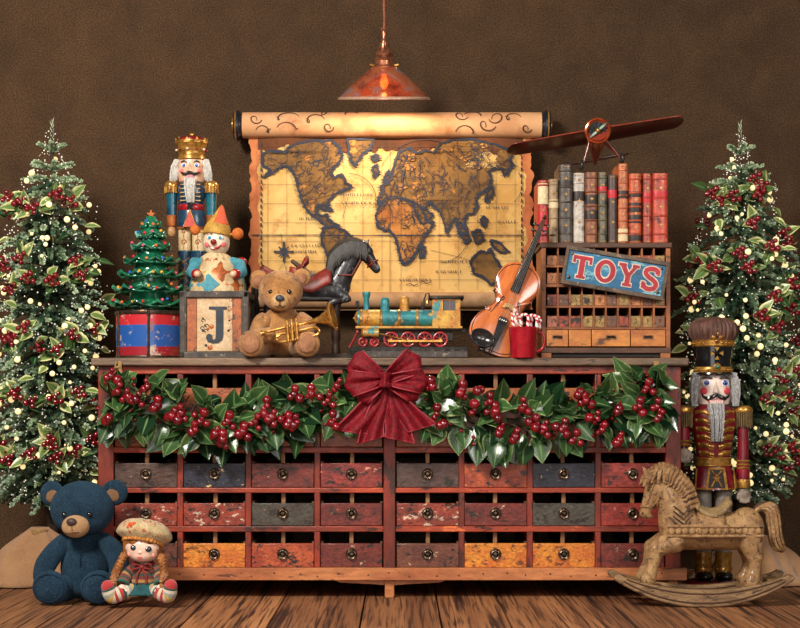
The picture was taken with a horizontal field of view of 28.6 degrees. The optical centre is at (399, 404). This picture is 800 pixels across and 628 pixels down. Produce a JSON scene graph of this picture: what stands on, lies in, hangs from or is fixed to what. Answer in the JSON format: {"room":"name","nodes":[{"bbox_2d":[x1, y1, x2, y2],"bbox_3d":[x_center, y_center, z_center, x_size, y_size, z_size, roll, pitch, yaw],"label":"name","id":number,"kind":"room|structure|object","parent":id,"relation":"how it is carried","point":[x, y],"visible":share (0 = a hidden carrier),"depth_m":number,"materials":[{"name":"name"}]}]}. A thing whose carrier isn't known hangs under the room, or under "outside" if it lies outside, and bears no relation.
{"room":"shop","nodes":[
{"label":"shop","id":0,"kind":"room"},
{"bbox_2d":[338,0,430,99],"bbox_3d":[-0.045,-1.139,4.431,0.262,0.605,0.258,0,0,0],"label":"pendant lamp","id":1,"kind":"object","parent":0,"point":[383,80],"visible":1,"depth_m":4.36,"materials":[{"name":"orange metal"}]},
{"bbox_2d":[0,0,799,568],"bbox_3d":[0.000,-0.809,4.750,6.400,2.600,0.100,0,0,0],"label":"wall","id":2,"kind":"structure","parent":0,"point":[119,81],"depth_m":4.70,"materials":[{"name":"brown paint"}]},
{"bbox_2d":[231,109,551,309],"bbox_3d":[-0.024,-0.574,4.624,0.943,0.594,0.112,0,0,0],"label":"map","id":3,"kind":"object","parent":2,"relation":"attached to","point":[441,203],"visible":0.91,"depth_m":4.63},
{"bbox_2d":[0,569,799,627],"bbox_3d":[0.030,0.521,2.050,6.460,0.060,5.300,0,0,0],"label":"floor","id":4,"kind":"structure","parent":0,"point":[197,603],"depth_m":3.79,"materials":[{"name":"brown wood"}]},
{"bbox_2d":[0,118,114,587],"bbox_3d":[-0.976,-0.157,4.385,0.400,1.295,0.393,0,0,-2],"label":"tree","id":5,"kind":"object","parent":4,"relation":"on","point":[42,345],"visible":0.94,"depth_m":4.30,"materials":[{"name":"green plant"}]},
{"bbox_2d":[14,356,20,362],"bbox_3d":[-1.032,-0.123,4.239,0.017,0.017,0.017,0,0,0],"label":"light","id":6,"kind":"object","parent":5,"relation":"attached to","point":[17,359],"depth_m":4.23,"materials":[{"name":"beige glass"}]},
{"bbox_2d":[15,408,20,414],"bbox_3d":[-1.034,0.017,4.254,0.017,0.017,0.017,0,0,0],"label":"light","id":7,"kind":"object","parent":5,"relation":"attached to","point":[18,411],"depth_m":4.25,"materials":[{"name":"beige glass"}]},
{"bbox_2d":[46,201,51,207],"bbox_3d":[-0.953,-0.544,4.266,0.017,0.017,0.017,0,0,0],"label":"light","id":8,"kind":"object","parent":5,"relation":"on","point":[48,204],"depth_m":4.26,"materials":[{"name":"beige"}]},
{"bbox_2d":[89,415,94,420],"bbox_3d":[-0.843,0.035,4.300,0.017,0.017,0.017,0,0,0],"label":"light","id":9,"kind":"object","parent":5,"relation":"attached to","point":[91,417],"depth_m":4.29,"materials":[{"name":"beige glass"}]},
{"bbox_2d":[32,480,128,604],"bbox_3d":[-0.788,0.338,3.905,0.236,0.303,0.172,0,0,0],"label":"teddy bear","id":10,"kind":"object","parent":4,"relation":"on","point":[87,555],"visible":0.93,"depth_m":3.88},
{"bbox_2d":[101,518,176,603],"bbox_3d":[-0.629,0.377,3.834,0.184,0.206,0.123,0,0,0],"label":"doll","id":11,"kind":"object","parent":4,"relation":"on","point":[143,540],"visible":1,"depth_m":3.80,"materials":[{"name":"fabric"}]},
{"bbox_2d":[126,522,135,532],"bbox_3d":[-0.646,0.294,3.788,0.028,0.026,0.009,0,0,0],"label":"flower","id":12,"kind":"object","parent":11,"relation":"on","point":[130,526],"depth_m":3.79,"materials":[{"name":"orange fabric"}]},
{"bbox_2d":[91,358,688,597],"bbox_3d":[-0.025,0.186,4.195,1.516,0.611,0.425,0,0,0],"label":"drawer cabinet","id":13,"kind":"object","parent":4,"relation":"on","point":[387,512],"visible":0.75,"depth_m":4.00,"materials":[{"name":"brown wood"}]},
{"bbox_2d":[114,310,178,357],"bbox_3d":[-0.669,-0.185,4.225,0.194,0.131,0.198,0,0,0],"label":"drum","id":14,"kind":"object","parent":13,"relation":"on","point":[139,333],"visible":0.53,"depth_m":4.14,"materials":[{"name":"metal"}]},
{"bbox_2d":[107,210,188,310],"bbox_3d":[-0.672,-0.387,4.223,0.221,0.277,0.219,0,0,0],"label":"tree","id":15,"kind":"object","parent":14,"relation":"on","point":[150,288],"visible":0.97,"depth_m":4.18,"materials":[{"name":"green ceramic"}]},
{"bbox_2d":[164,133,218,310],"bbox_3d":[-0.577,-0.437,4.348,0.152,0.633,0.091,0,0,0],"label":"nutcracker","id":16,"kind":"object","parent":13,"relation":"on","point":[191,168],"visible":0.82,"depth_m":4.33,"materials":[{"name":"multicoloured wood"}]},
{"bbox_2d":[179,205,254,357],"bbox_3d":[-0.474,-0.321,4.094,0.177,0.405,0.178,0,0,0],"label":"jack-in-the-box","id":17,"kind":"object","parent":13,"relation":"on","point":[217,308],"visible":0.99,"depth_m":4.01,"materials":[{"name":"wood"}]},
{"bbox_2d":[238,268,319,357],"bbox_3d":[-0.305,-0.237,4.032,0.206,0.233,0.177,0,0,0],"label":"teddy bear","id":18,"kind":"object","parent":13,"relation":"on","point":[280,291],"visible":0.91,"depth_m":4.02},
{"bbox_2d":[260,302,337,342],"bbox_3d":[-0.254,-0.207,3.943,0.194,0.102,0.073,0,0,0],"label":"trumpet","id":19,"kind":"object","parent":18,"relation":"attached to","point":[328,317],"visible":1,"depth_m":3.95,"materials":[{"name":"gold metal"}]},
{"bbox_2d":[251,237,379,357],"bbox_3d":[-0.227,-0.285,4.220,0.350,0.331,0.092,0,0,0],"label":"horse","id":20,"kind":"object","parent":13,"relation":"on","point":[332,284],"visible":0.66,"depth_m":4.19},
{"bbox_2d":[289,266,330,291],"bbox_3d":[-0.239,-0.336,4.220,0.113,0.073,0.092,0,0,0],"label":"saddle","id":21,"kind":"object","parent":20,"relation":"on","point":[320,281],"depth_m":4.18,"materials":[{"name":"red leather"}]},
{"bbox_2d":[95,356,681,468],"bbox_3d":[-0.026,0.019,3.936,1.472,0.283,0.111,0,0,-1],"label":"garland","id":22,"kind":"object","parent":13,"relation":"attached to","point":[298,412],"visible":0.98,"depth_m":3.93,"materials":[{"name":"green plant"}]},
{"bbox_2d":[339,349,436,444],"bbox_3d":[-0.037,-0.021,3.906,0.259,0.239,0.068,0,0,0],"label":"bow","id":23,"kind":"object","parent":22,"relation":"attached to","point":[401,384],"visible":1,"depth_m":3.90,"materials":[{"name":"red fabric"}]},
{"bbox_2d":[348,292,467,357],"bbox_3d":[0.021,-0.209,4.110,0.308,0.173,0.099,0,0,0],"label":"train","id":24,"kind":"object","parent":13,"relation":"on","point":[445,315],"visible":0.99,"depth_m":4.08,"materials":[{"name":"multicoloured metal"}]},
{"bbox_2d":[468,215,549,357],"bbox_3d":[0.283,-0.310,4.091,0.224,0.378,0.073,0,0,-18],"label":"violin","id":25,"kind":"object","parent":13,"relation":"on","point":[517,284],"visible":0.94,"depth_m":4.08,"materials":[{"name":"brown wood"}]},
{"bbox_2d":[508,326,545,357],"bbox_3d":[0.317,-0.159,3.997,0.085,0.078,0.075,0,0,38],"label":"mug","id":26,"kind":"object","parent":13,"relation":"on","point":[522,340],"visible":0.99,"depth_m":3.97,"materials":[{"name":"red ceramic"}]},
{"bbox_2d":[511,313,522,326],"bbox_3d":[0.297,-0.182,3.996,0.034,0.106,0.013,0,0,-20],"label":"candy cane","id":27,"kind":"object","parent":26,"relation":"in","point":[513,314],"visible":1,"depth_m":3.99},
{"bbox_2d":[518,313,530,326],"bbox_3d":[0.317,-0.182,4.008,0.032,0.106,0.013,0,0,17],"label":"candy cane","id":28,"kind":"object","parent":26,"relation":"in","point":[522,314],"visible":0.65,"depth_m":4.01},
{"bbox_2d":[526,314,538,326],"bbox_3d":[0.333,-0.181,4.000,0.040,0.103,0.012,0,0,-13],"label":"candy cane","id":29,"kind":"object","parent":26,"relation":"in","point":[530,315],"visible":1,"depth_m":4.00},
{"bbox_2d":[529,315,541,328],"bbox_3d":[0.340,-0.180,4.015,0.048,0.102,0.011,0,0,-17],"label":"candy cane","id":30,"kind":"object","parent":26,"relation":"in","point":[538,316],"visible":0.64,"depth_m":4.01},
{"bbox_2d":[535,243,671,357],"bbox_3d":[0.546,-0.275,4.248,0.350,0.311,0.172,0,0,0],"label":"organizer","id":31,"kind":"object","parent":13,"relation":"on","point":[578,322],"visible":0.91,"depth_m":4.17,"materials":[{"name":"brown wood"}]},
{"bbox_2d":[534,180,547,245],"bbox_3d":[0.381,-0.514,4.240,0.028,0.166,0.140,0,0,0],"label":"book","id":32,"kind":"object","parent":31,"relation":"on","point":[541,187],"visible":0.84,"depth_m":4.17,"materials":[{"name":"paper"}]},
{"bbox_2d":[548,179,557,242],"bbox_3d":[0.408,-0.515,4.238,0.026,0.169,0.140,0,0,0],"label":"book","id":33,"kind":"object","parent":31,"relation":"on","point":[552,183],"visible":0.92,"depth_m":4.17,"materials":[{"name":"leather"}]},
{"bbox_2d":[554,165,572,242],"bbox_3d":[0.441,-0.534,4.239,0.038,0.207,0.140,0,0,0],"label":"book","id":34,"kind":"object","parent":31,"relation":"on","point":[563,173],"visible":0.95,"depth_m":4.17,"materials":[{"name":"leather"}]},
{"bbox_2d":[573,173,584,242],"bbox_3d":[0.476,-0.524,4.244,0.031,0.186,0.140,0,0,0],"label":"book","id":35,"kind":"object","parent":31,"relation":"on","point":[578,178],"visible":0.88,"depth_m":4.18,"materials":[{"name":"leather"}]},
{"bbox_2d":[507,116,683,170],"bbox_3d":[0.525,-0.698,4.244,0.473,0.149,0.205,0,0,0],"label":"model aeroplane","id":36,"kind":"object","parent":35,"relation":"on","point":[598,131],"visible":1,"depth_m":4.21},
{"bbox_2d":[584,172,597,242],"bbox_3d":[0.509,-0.524,4.237,0.034,0.187,0.140,0,0,0],"label":"book","id":37,"kind":"object","parent":31,"relation":"on","point":[590,178],"visible":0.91,"depth_m":4.17,"materials":[{"name":"leather"}]},
{"bbox_2d":[597,172,606,242],"bbox_3d":[0.539,-0.524,4.239,0.025,0.187,0.140,0,0,0],"label":"book","id":38,"kind":"object","parent":31,"relation":"on","point":[602,176],"visible":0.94,"depth_m":4.17,"materials":[{"name":"leather"}]},
{"bbox_2d":[546,265,665,331],"bbox_3d":[0.546,-0.285,4.247,0.318,0.171,0.154,0,0,0],"label":"shelf","id":39,"kind":"object","parent":31,"relation":"attached to","point":[569,308],"depth_m":4.17,"materials":[{"name":"brown wood"}]},
{"bbox_2d":[607,175,616,242],"bbox_3d":[0.564,-0.520,4.235,0.025,0.179,0.140,0,0,0],"label":"book","id":40,"kind":"object","parent":31,"relation":"on","point":[611,179],"visible":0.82,"depth_m":4.17,"materials":[{"name":"leather"}]},
{"bbox_2d":[560,245,669,300],"bbox_3d":[0.568,-0.349,4.152,0.288,0.147,0.013,0,0,0],"label":"shop sign","id":41,"kind":"object","parent":31,"relation":"attached to","point":[582,267],"visible":1,"depth_m":4.15,"materials":[{"name":"blue wood"}]},
{"bbox_2d":[611,164,627,242],"bbox_3d":[0.593,-0.536,4.241,0.029,0.210,0.140,0,0,0],"label":"book","id":42,"kind":"object","parent":31,"relation":"on","point":[621,170],"visible":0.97,"depth_m":4.17,"materials":[{"name":"leather"}]},
{"bbox_2d":[621,174,624,228],"bbox_3d":[0.593,-0.535,4.172,0.014,0.201,0.002,0,0,0],"label":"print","id":43,"kind":"object","parent":42,"relation":"on","point":[622,175],"depth_m":4.17},
{"bbox_2d":[628,173,641,242],"bbox_3d":[0.625,-0.522,4.234,0.034,0.183,0.140,0,0,0],"label":"book","id":44,"kind":"object","parent":31,"relation":"on","point":[634,180],"visible":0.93,"depth_m":4.17,"materials":[{"name":"leather"}]},
{"bbox_2d":[641,173,651,242],"bbox_3d":[0.658,-0.523,4.242,0.027,0.184,0.140,0,0,0],"label":"book","id":45,"kind":"object","parent":31,"relation":"on","point":[646,182],"visible":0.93,"depth_m":4.17,"materials":[{"name":"leather"}]},
{"bbox_2d":[652,173,667,242],"bbox_3d":[0.692,-0.523,4.235,0.042,0.184,0.140,0,0,0],"label":"book","id":46,"kind":"object","parent":31,"relation":"on","point":[659,180],"visible":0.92,"depth_m":4.17,"materials":[{"name":"leather"}]},
{"bbox_2d":[607,462,794,607],"bbox_3d":[0.738,0.316,3.875,0.439,0.351,0.135,0,0,0],"label":"rocking horse","id":47,"kind":"object","parent":4,"relation":"on","point":[684,523],"visible":1,"depth_m":3.83},
{"bbox_2d":[681,317,752,583],"bbox_3d":[0.821,0.131,4.117,0.205,0.721,0.127,0,0,0],"label":"nutcracker","id":48,"kind":"object","parent":4,"relation":"on","point":[713,385],"visible":0.98,"depth_m":4.09,"materials":[{"name":"red wood"}]},
{"bbox_2d":[671,120,799,586],"bbox_3d":[0.939,-0.151,4.357,0.390,1.284,0.392,0,0,-19],"label":"tree","id":49,"kind":"object","parent":4,"relation":"on","point":[757,342],"visible":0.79,"depth_m":4.28,"materials":[{"name":"green plant"}]},
{"bbox_2d":[745,249,750,254],"bbox_3d":[0.932,-0.410,4.210,0.017,0.017,0.017,0,0,0],"label":"light","id":50,"kind":"object","parent":49,"relation":"attached to","point":[747,251],"depth_m":4.20,"materials":[{"name":"beige"}]},
{"bbox_2d":[757,343,763,349],"bbox_3d":[0.967,-0.157,4.215,0.017,0.017,0.017,0,0,0],"label":"light","id":51,"kind":"object","parent":49,"relation":"attached to","point":[760,346],"depth_m":4.21,"materials":[{"name":"beige glass"}]},
{"bbox_2d":[783,428,788,434],"bbox_3d":[1.038,0.071,4.223,0.017,0.017,0.017,0,0,0],"label":"light","id":52,"kind":"object","parent":49,"relation":"attached to","point":[786,431],"depth_m":4.22,"materials":[{"name":"beige glass"}]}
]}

